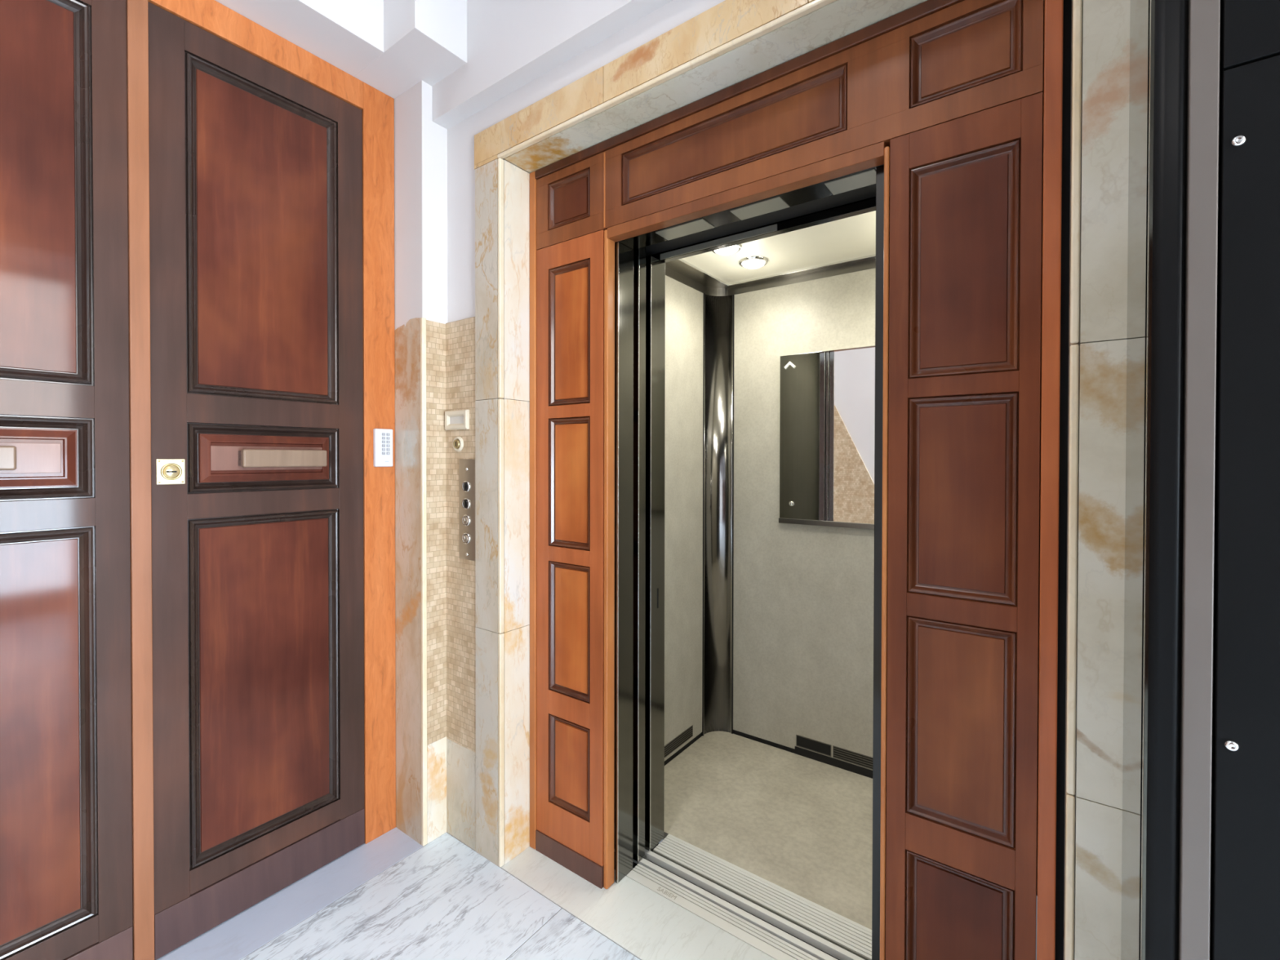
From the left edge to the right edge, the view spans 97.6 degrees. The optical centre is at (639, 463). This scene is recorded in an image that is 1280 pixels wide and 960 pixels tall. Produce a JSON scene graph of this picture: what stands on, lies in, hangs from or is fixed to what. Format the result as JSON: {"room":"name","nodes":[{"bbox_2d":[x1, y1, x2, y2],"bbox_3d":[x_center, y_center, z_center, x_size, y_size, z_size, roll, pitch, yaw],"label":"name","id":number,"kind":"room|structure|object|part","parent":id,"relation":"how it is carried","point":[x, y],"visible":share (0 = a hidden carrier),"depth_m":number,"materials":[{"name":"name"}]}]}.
{"room":"elevator lobby","nodes":[
{"label":"elevator lobby","id":0,"kind":"room"},
{"bbox_2d":[394,80,447,642],"bbox_3d":[-0.814,0.003,2.203,0.468,2.610,0.390,0,1,36],"label":"wall pillar","id":1,"kind":"structure","parent":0,"point":[420,144],"depth_m":1.94,"materials":[{"name":"white paint"}]},
{"bbox_2d":[156,827,775,959],"bbox_3d":[0.062,1.362,-0.718,5.450,0.050,3.912,0,1,36],"label":"floor","id":2,"kind":"structure","parent":0,"point":[393,896],"depth_m":1.62,"materials":[{"name":"grey stone"}]},
{"bbox_2d":[1120,0,1279,959],"bbox_3d":[1.001,-0.124,0.581,0.730,2.900,0.253,0,1,36],"label":"tall cabinet","id":3,"kind":"object","parent":2,"relation":"on","point":[1201,847],"visible":1,"depth_m":0.67,"materials":[{"name":"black metal"}]},
{"bbox_3d":[0.712,-0.127,0.801,0.004,2.900,0.240,0,1,36],"label":"panel","id":4,"kind":"part","parent":3,"relation":"part of","materials":[{"name":"metal"}]},
{"bbox_3d":[0.952,-0.123,0.486,0.696,2.900,0.034,0,1,36],"label":"frame","id":5,"kind":"part","parent":3,"relation":"part of","materials":[{"name":"grey paint"}]},
{"bbox_3d":[0.932,0.408,0.494,0.604,1.737,0.015,0,1,36],"label":"door","id":6,"kind":"part","parent":3,"relation":"part of","materials":[{"name":"paint"}]},
{"bbox_3d":[0.934,-0.998,0.480,0.604,1.070,0.015,0,1,36],"label":"door","id":7,"kind":"part","parent":3,"relation":"part of","materials":[{"name":"paint"}]},
{"bbox_2d":[447,0,724,322],"bbox_3d":[1.166,-0.426,0.811,5.300,3.500,0.292,0,1,36],"label":"wall","id":8,"kind":"structure","parent":0,"point":[460,136],"depth_m":1.89,"materials":[{"name":"white paint"}]},
{"bbox_2d":[395,316,475,851],"bbox_3d":[-0.713,0.405,1.949,0.340,1.812,0.088,0,1,7],"label":"wainscot","id":9,"kind":"structure","parent":8,"relation":"attached to","point":[435,362],"depth_m":1.95,"materials":[{"name":"brown stone"}]},
{"bbox_3d":[-0.709,0.238,1.951,0.002,1.461,0.077,0,1,36],"label":"mosaic panel","id":10,"kind":"part","parent":9,"relation":"part of","materials":[{"name":"beige tile"}]},
{"bbox_2d":[444,409,469,430],"bbox_3d":[-0.633,-0.151,1.933,0.124,0.066,0.012,0,1,36],"label":"indicator","id":11,"kind":"object","parent":9,"relation":"attached to","point":[460,419],"visible":1,"depth_m":1.93,"materials":[{"name":"beige plastic"}]},
{"bbox_2d":[452,436,463,451],"bbox_3d":[-0.630,-0.068,1.929,0.052,0.052,0.015,0,1,36],"label":"switch","id":12,"kind":"object","parent":9,"relation":"attached to","point":[458,442],"visible":1,"depth_m":1.92,"materials":[{"name":"gold plastic"}]},
{"bbox_3d":[-0.617,0.240,1.936,0.165,1.471,0.008,0,1,36],"label":"mosaic panel","id":13,"kind":"part","parent":9,"relation":"part of","materials":[{"name":"beige tile"}]},
{"bbox_2d":[458,458,475,560],"bbox_3d":[-0.592,0.156,1.904,0.088,0.343,0.013,0,1,36],"label":"panel","id":14,"kind":"object","parent":9,"relation":"attached to","point":[466,466],"visible":1,"depth_m":1.90,"materials":[{"name":"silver metal"}]},
{"bbox_2d":[474,0,1130,959],"bbox_3d":[0.185,0.112,1.440,1.718,2.408,0.164,0,1,36],"label":"door frame","id":15,"kind":"structure","parent":8,"relation":"attached to","point":[731,42],"depth_m":1.25,"materials":[{"name":"stone"}]},
{"bbox_2d":[613,0,1071,959],"bbox_3d":[0.610,0.137,2.005,1.600,2.850,1.231,0,1,36],"label":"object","id":16,"kind":"structure","parent":0,"point":[1067,11],"depth_m":1.09,"materials":[{"name":"metal"}]},
{"bbox_2d":[613,848,837,959],"bbox_3d":[0.298,1.330,1.594,1.280,0.031,0.094,0,1,36],"label":"sill","id":17,"kind":"structure","parent":16,"relation":"attached to","point":[765,937],"depth_m":1.63,"materials":[{"name":"metal"}]},
{"bbox_3d":[0.292,1.331,1.559,0.810,0.030,0.030,0,1,36],"label":"sill plate","id":18,"kind":"part","parent":17,"relation":"part of","materials":[{"name":"metal"}]},
{"bbox_2d":[614,164,884,959],"bbox_3d":[0.270,0.256,1.542,1.300,2.120,0.081,0,1,36],"label":"doorway","id":19,"kind":"structure","parent":16,"relation":"in","point":[624,249],"depth_m":1.74,"materials":[{"name":"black metal"}]},
{"bbox_2d":[613,246,645,862],"bbox_3d":[-0.090,0.294,1.913,0.241,2.024,0.042,0,1,36],"label":"door","id":20,"kind":"structure","parent":19,"relation":"attached to","point":[639,254],"depth_m":1.84,"materials":[{"name":"metal"}]},
{"bbox_3d":[0.131,-0.684,1.638,0.160,0.002,0.070,0,1,36],"label":"plate","id":21,"kind":"part","parent":19,"relation":"part of","materials":[{"name":"grey metal"}]},
{"bbox_3d":[0.320,-0.682,1.499,0.140,0.002,0.070,0,1,36],"label":"plate","id":22,"kind":"part","parent":19,"relation":"part of","materials":[{"name":"grey metal"}]},
{"bbox_3d":[0.516,-0.681,1.355,0.115,0.002,0.070,0,1,36],"label":"plate","id":23,"kind":"part","parent":19,"relation":"part of","materials":[{"name":"grey metal"}]},
{"bbox_2d":[643,183,875,959],"bbox_3d":[0.615,0.242,2.013,1.314,2.200,0.937,0,1,36],"label":"car","id":24,"kind":"object","parent":16,"relation":"attached to","point":[759,628],"visible":0.56,"depth_m":2.43,"materials":[{"name":"grey stone"}]},
{"bbox_2d":[664,724,693,757],"bbox_3d":[0.148,1.245,2.478,0.003,0.051,0.332,0,1,36],"label":"vent","id":25,"kind":"object","parent":24,"relation":"attached to","point":[676,742],"depth_m":2.51,"materials":[{"name":"black metal"}]},
{"bbox_3d":[0.095,0.239,2.404,0.012,2.097,0.684,0,1,36],"label":"wall panel","id":26,"kind":"part","parent":24,"relation":"part of","materials":[{"name":"beige metal"}]},
{"bbox_2d":[711,244,742,255],"bbox_3d":[0.339,-0.838,2.196,0.124,0.025,0.124,0,1,36],"label":"ceiling spotlight","id":27,"kind":"object","parent":24,"relation":"attached to","point":[728,251],"visible":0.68,"depth_m":2.18,"materials":[{"name":"white glass"}]},
{"bbox_2d":[738,256,768,268],"bbox_3d":[0.477,-0.839,2.354,0.124,0.025,0.124,0,1,36],"label":"ceiling spotlight","id":28,"kind":"object","parent":24,"relation":"attached to","point":[750,262],"visible":1,"depth_m":2.33,"materials":[{"name":"white glass"}]},
{"bbox_3d":[0.401,1.324,1.706,0.808,0.021,0.095,0,1,36],"label":"car sill","id":29,"kind":"part","parent":24,"relation":"part of","materials":[{"name":"metal"}]},
{"bbox_3d":[0.652,1.294,2.077,1.310,0.034,0.800,0,1,36],"label":"skirting","id":30,"kind":"part","parent":24,"relation":"part of","materials":[{"name":"black metal"}]},
{"bbox_3d":[0.634,-0.853,2.027,1.110,0.010,0.781,0,1,36],"label":"ceiling panel","id":31,"kind":"part","parent":24,"relation":"part of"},
{"bbox_3d":[0.888,0.240,2.386,1.078,2.097,0.012,0,1,36],"label":"wall panel","id":32,"kind":"part","parent":24,"relation":"part of","materials":[{"name":"beige metal"}]},
{"bbox_2d":[795,734,831,756],"bbox_3d":[0.767,1.245,2.475,0.157,0.050,0.003,0,1,36],"label":"vent","id":33,"kind":"object","parent":24,"relation":"attached to","point":[811,744],"depth_m":2.47,"materials":[{"name":"black metal"}]},
{"bbox_2d":[778,345,875,529],"bbox_3d":[0.878,-0.109,2.372,0.604,0.759,0.017,0,1,36],"label":"wall mirror","id":34,"kind":"object","parent":24,"relation":"attached to","point":[827,398],"visible":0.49,"depth_m":2.42,"materials":[{"name":"clear glass"}]},
{"bbox_3d":[0.680,0.179,2.516,0.022,0.022,0.012,0,1,36],"label":"fixing knob","id":35,"kind":"part","parent":34,"relation":"part of","materials":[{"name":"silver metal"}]},
{"bbox_2d":[832,745,872,769],"bbox_3d":[0.918,1.246,2.365,0.203,0.050,0.003,0,1,36],"label":"vent","id":36,"kind":"object","parent":24,"relation":"attached to","point":[846,755],"depth_m":2.38,"materials":[{"name":"black metal"}]},
{"bbox_2d":[529,0,1063,959],"bbox_3d":[0.219,0.169,1.498,1.443,2.295,0.047,0,1,36],"label":"surround","id":37,"kind":"object","parent":16,"relation":"attached to","point":[947,95],"visible":1,"depth_m":1.20,"materials":[{"name":"brown wood"}]},
{"bbox_3d":[-0.227,-0.847,1.802,0.185,0.154,0.014,0,1,36],"label":"molding","id":38,"kind":"part","parent":37,"relation":"part of","materials":[{"name":"brown wood"}]},
{"bbox_3d":[-0.226,-0.416,1.805,0.183,0.452,0.014,0,1,36],"label":"molding","id":39,"kind":"part","parent":37,"relation":"part of","materials":[{"name":"brown wood"}]},
{"bbox_3d":[-0.226,0.061,1.809,0.183,0.422,0.014,0,1,36],"label":"molding","id":40,"kind":"part","parent":37,"relation":"part of","materials":[{"name":"brown wood"}]},
{"bbox_3d":[-0.227,0.537,1.814,0.183,0.430,0.014,0,1,36],"label":"molding","id":41,"kind":"part","parent":37,"relation":"part of","materials":[{"name":"brown wood"}]},
{"bbox_3d":[-0.228,0.980,1.818,0.183,0.295,0.014,0,1,36],"label":"molding","id":42,"kind":"part","parent":37,"relation":"part of","materials":[{"name":"brown wood"}]},
{"bbox_3d":[-0.221,0.263,1.824,0.291,1.962,0.041,0,1,36],"label":"pillar frame","id":43,"kind":"part","parent":37,"relation":"part of","materials":[{"name":"brown wood"}]},
{"bbox_3d":[-0.224,-0.848,1.806,0.144,0.113,0.004,0,1,36],"label":"panel","id":44,"kind":"part","parent":37,"relation":"part of","materials":[{"name":"brown wood"}]},
{"bbox_3d":[-0.223,-0.416,1.809,0.142,0.411,0.004,0,1,36],"label":"panel","id":45,"kind":"part","parent":37,"relation":"part of","materials":[{"name":"brown wood"}]},
{"bbox_3d":[-0.223,0.061,1.814,0.142,0.381,0.004,0,1,36],"label":"panel","id":46,"kind":"part","parent":37,"relation":"part of","materials":[{"name":"brown wood"}]},
{"bbox_3d":[-0.224,0.537,1.818,0.142,0.389,0.004,0,1,36],"label":"panel","id":47,"kind":"part","parent":37,"relation":"part of","materials":[{"name":"brown wood"}]},
{"bbox_3d":[-0.225,0.980,1.822,0.142,0.254,0.004,0,1,36],"label":"panel","id":48,"kind":"part","parent":37,"relation":"part of","materials":[{"name":"brown wood"}]},
{"bbox_3d":[0.213,-0.844,1.480,0.657,0.154,0.014,0,1,36],"label":"molding","id":49,"kind":"part","parent":37,"relation":"part of","materials":[{"name":"brown wood"}]},
{"bbox_3d":[0.216,-0.844,1.484,0.616,0.113,0.004,0,1,36],"label":"panel","id":50,"kind":"part","parent":37,"relation":"part of","materials":[{"name":"brown wood"}]},
{"bbox_3d":[0.232,-0.700,1.486,0.791,0.032,0.040,0,1,36],"label":"head rail","id":51,"kind":"part","parent":37,"relation":"part of","materials":[{"name":"brown wood"}]},
{"bbox_3d":[0.222,-0.833,1.491,1.384,0.234,0.041,0,1,36],"label":"frieze frame","id":52,"kind":"part","parent":37,"relation":"part of","materials":[{"name":"brown wood"}]},
{"bbox_3d":[0.664,0.987,1.171,0.158,0.254,0.004,0,1,36],"label":"panel","id":53,"kind":"part","parent":37,"relation":"part of","materials":[{"name":"brown wood"}]},
{"bbox_3d":[0.661,0.988,1.167,0.199,0.295,0.014,0,1,36],"label":"molding","id":54,"kind":"part","parent":37,"relation":"part of","materials":[{"name":"brown wood"}]},
{"bbox_3d":[0.665,0.545,1.167,0.158,0.389,0.004,0,1,36],"label":"panel","id":55,"kind":"part","parent":37,"relation":"part of","materials":[{"name":"brown wood"}]},
{"bbox_3d":[0.662,0.545,1.163,0.199,0.430,0.014,0,1,36],"label":"molding","id":56,"kind":"part","parent":37,"relation":"part of","materials":[{"name":"brown wood"}]},
{"bbox_3d":[0.666,0.069,1.163,0.158,0.381,0.004,0,1,36],"label":"panel","id":57,"kind":"part","parent":37,"relation":"part of","materials":[{"name":"brown wood"}]},
{"bbox_3d":[0.663,0.069,1.158,0.199,0.422,0.014,0,1,36],"label":"molding","id":58,"kind":"part","parent":37,"relation":"part of","materials":[{"name":"brown wood"}]},
{"bbox_3d":[0.669,0.271,1.173,0.272,1.962,0.041,0,1,36],"label":"pillar frame","id":59,"kind":"part","parent":37,"relation":"part of","materials":[{"name":"red wood"}]},
{"bbox_3d":[0.666,-0.409,1.158,0.158,0.411,0.004,0,1,36],"label":"panel","id":60,"kind":"part","parent":37,"relation":"part of","materials":[{"name":"brown wood"}]},
{"bbox_3d":[0.663,-0.409,1.154,0.199,0.452,0.014,0,1,36],"label":"molding","id":61,"kind":"part","parent":37,"relation":"part of","materials":[{"name":"brown wood"}]},
{"bbox_3d":[0.667,-0.840,1.154,0.161,0.113,0.004,0,1,36],"label":"panel","id":62,"kind":"part","parent":37,"relation":"part of","materials":[{"name":"brown wood"}]},
{"bbox_3d":[0.664,-0.840,1.149,0.202,0.154,0.014,0,1,36],"label":"molding","id":63,"kind":"part","parent":37,"relation":"part of","materials":[{"name":"brown wood"}]},
{"bbox_3d":[0.078,-2.213,-0.737,5.450,0.100,4.050,0,1,36],"label":"ceiling","id":64,"kind":"structure","parent":0,"visible":0},
{"bbox_2d":[214,0,466,98],"bbox_3d":[-1.327,-1.740,1.319,0.660,0.890,2.000,0,1,36],"label":"ceiling beam","id":65,"kind":"structure","parent":64,"relation":"attached to","point":[391,46],"depth_m":1.73,"materials":[{"name":"white paint"}]},
{"bbox_2d":[431,0,672,128],"bbox_3d":[1.280,-1.668,0.556,4.832,1.010,0.152,0,1,36],"label":"ceiling beam","id":66,"kind":"structure","parent":64,"relation":"attached to","point":[511,44],"depth_m":1.68,"materials":[{"name":"white paint"}]},
{"bbox_3d":[-1.424,-0.437,1.556,0.342,3.500,2.150,0,1,36],"label":"wall","id":67,"kind":"structure","parent":0,"visible":0},
{"bbox_2d":[0,0,154,959],"bbox_3d":[-1.458,0.057,1.219,0.084,2.511,0.606,0,1,36],"label":"door","id":68,"kind":"structure","parent":67,"relation":"in","point":[77,852],"depth_m":1.36,"materials":[{"name":"brown wood"}]},
{"bbox_3d":[-1.460,-0.012,1.163,0.022,0.054,0.220,0,1,36],"label":"handle","id":69,"kind":"part","parent":68,"relation":"part of","materials":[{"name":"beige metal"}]},
{"bbox_3d":[-1.468,-0.013,1.212,0.005,0.070,0.300,0,1,36],"label":"handle plate","id":70,"kind":"part","parent":68,"relation":"part of","materials":[{"name":"metal"}]},
{"bbox_3d":[-1.476,-0.654,1.212,0.003,0.871,0.360,0,1,36],"label":"panel","id":71,"kind":"part","parent":68,"relation":"part of","materials":[{"name":"red wood"}]},
{"bbox_3d":[-1.471,-0.013,1.214,0.017,0.138,0.360,0,1,36],"label":"panel","id":72,"kind":"part","parent":68,"relation":"part of","materials":[{"name":"red wood"}]},
{"bbox_3d":[-1.478,0.638,1.225,0.003,0.909,0.360,0,1,36],"label":"panel","id":73,"kind":"part","parent":68,"relation":"part of","materials":[{"name":"red wood"}]},
{"bbox_3d":[-1.469,-0.654,1.208,0.020,0.929,0.418,0,1,36],"label":"molding","id":74,"kind":"part","parent":68,"relation":"part of","materials":[{"name":"black wood"}]},
{"bbox_3d":[-1.470,-0.013,1.214,0.020,0.196,0.418,0,1,36],"label":"molding","id":75,"kind":"part","parent":68,"relation":"part of","materials":[{"name":"brown wood"}]},
{"bbox_3d":[-1.471,0.638,1.220,0.020,0.967,0.418,0,1,36],"label":"molding","id":76,"kind":"part","parent":68,"relation":"part of","materials":[{"name":"brown wood"}]},
{"bbox_2d":[147,1,364,959],"bbox_3d":[-1.112,0.053,1.691,0.084,2.511,0.562,0,1,36],"label":"door","id":77,"kind":"structure","parent":67,"relation":"in","point":[255,168],"depth_m":1.66,"materials":[{"name":"brown wood"}]},
{"bbox_3d":[-1.254,0.021,1.497,0.003,0.068,0.061,0,1,36],"label":"lock plate","id":78,"kind":"part","parent":77,"relation":"part of","materials":[{"name":"gold metal"}]},
{"bbox_3d":[-1.151,-0.016,1.624,0.030,0.044,0.018,0,1,36],"label":"handle post","id":79,"kind":"part","parent":77,"relation":"part of","materials":[{"name":"metal"}]},
{"bbox_3d":[-1.125,-0.658,1.691,0.003,0.871,0.346,0,1,36],"label":"panel","id":80,"kind":"part","parent":77,"relation":"part of","materials":[{"name":"red wood"}]},
{"bbox_3d":[-1.118,-0.658,1.686,0.020,0.929,0.404,0,1,36],"label":"molding","id":81,"kind":"part","parent":77,"relation":"part of","materials":[{"name":"black wood"}]},
{"bbox_3d":[-1.119,-0.017,1.692,0.020,0.196,0.404,0,1,36],"label":"molding","id":82,"kind":"part","parent":77,"relation":"part of","materials":[{"name":"brown wood"}]},
{"bbox_3d":[-1.120,-0.017,1.693,0.017,0.138,0.346,0,1,36],"label":"panel","id":83,"kind":"part","parent":77,"relation":"part of","materials":[{"name":"red wood"}]},
{"bbox_3d":[-1.127,0.634,1.704,0.003,0.909,0.346,0,1,36],"label":"panel","id":84,"kind":"part","parent":77,"relation":"part of","materials":[{"name":"red wood"}]},
{"bbox_3d":[-1.120,0.634,1.699,0.020,0.967,0.404,0,1,36],"label":"molding","id":85,"kind":"part","parent":77,"relation":"part of","materials":[{"name":"brown wood"}]},
{"bbox_3d":[-1.118,-0.017,1.691,0.005,0.070,0.300,0,1,36],"label":"handle plate","id":86,"kind":"part","parent":77,"relation":"part of","materials":[{"name":"beige metal"}]},
{"bbox_3d":[-1.071,-0.017,1.694,0.022,0.052,0.230,0,1,36],"label":"handle","id":87,"kind":"part","parent":77,"relation":"part of","materials":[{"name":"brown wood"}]},
{"bbox_2d":[147,0,395,844],"bbox_3d":[-1.324,0.009,1.470,0.090,2.610,1.392,0,1,36],"label":"door frame","id":88,"kind":"structure","parent":67,"relation":"attached to","point":[212,16],"depth_m":1.94,"materials":[{"name":"orange wood"}]},
{"bbox_3d":[-0.934,0.005,1.978,0.060,2.610,0.111,0,1,36],"label":"frame post","id":89,"kind":"part","parent":88,"relation":"part of","materials":[{"name":"orange wood"}]},
{"bbox_2d":[373,428,392,466],"bbox_3d":[-0.898,-0.056,1.959,0.019,0.132,0.064,0,1,36],"label":"keypad","id":90,"kind":"object","parent":67,"relation":"attached to","point":[382,437],"visible":1,"depth_m":1.95,"materials":[{"name":"white plastic"}]}
]}

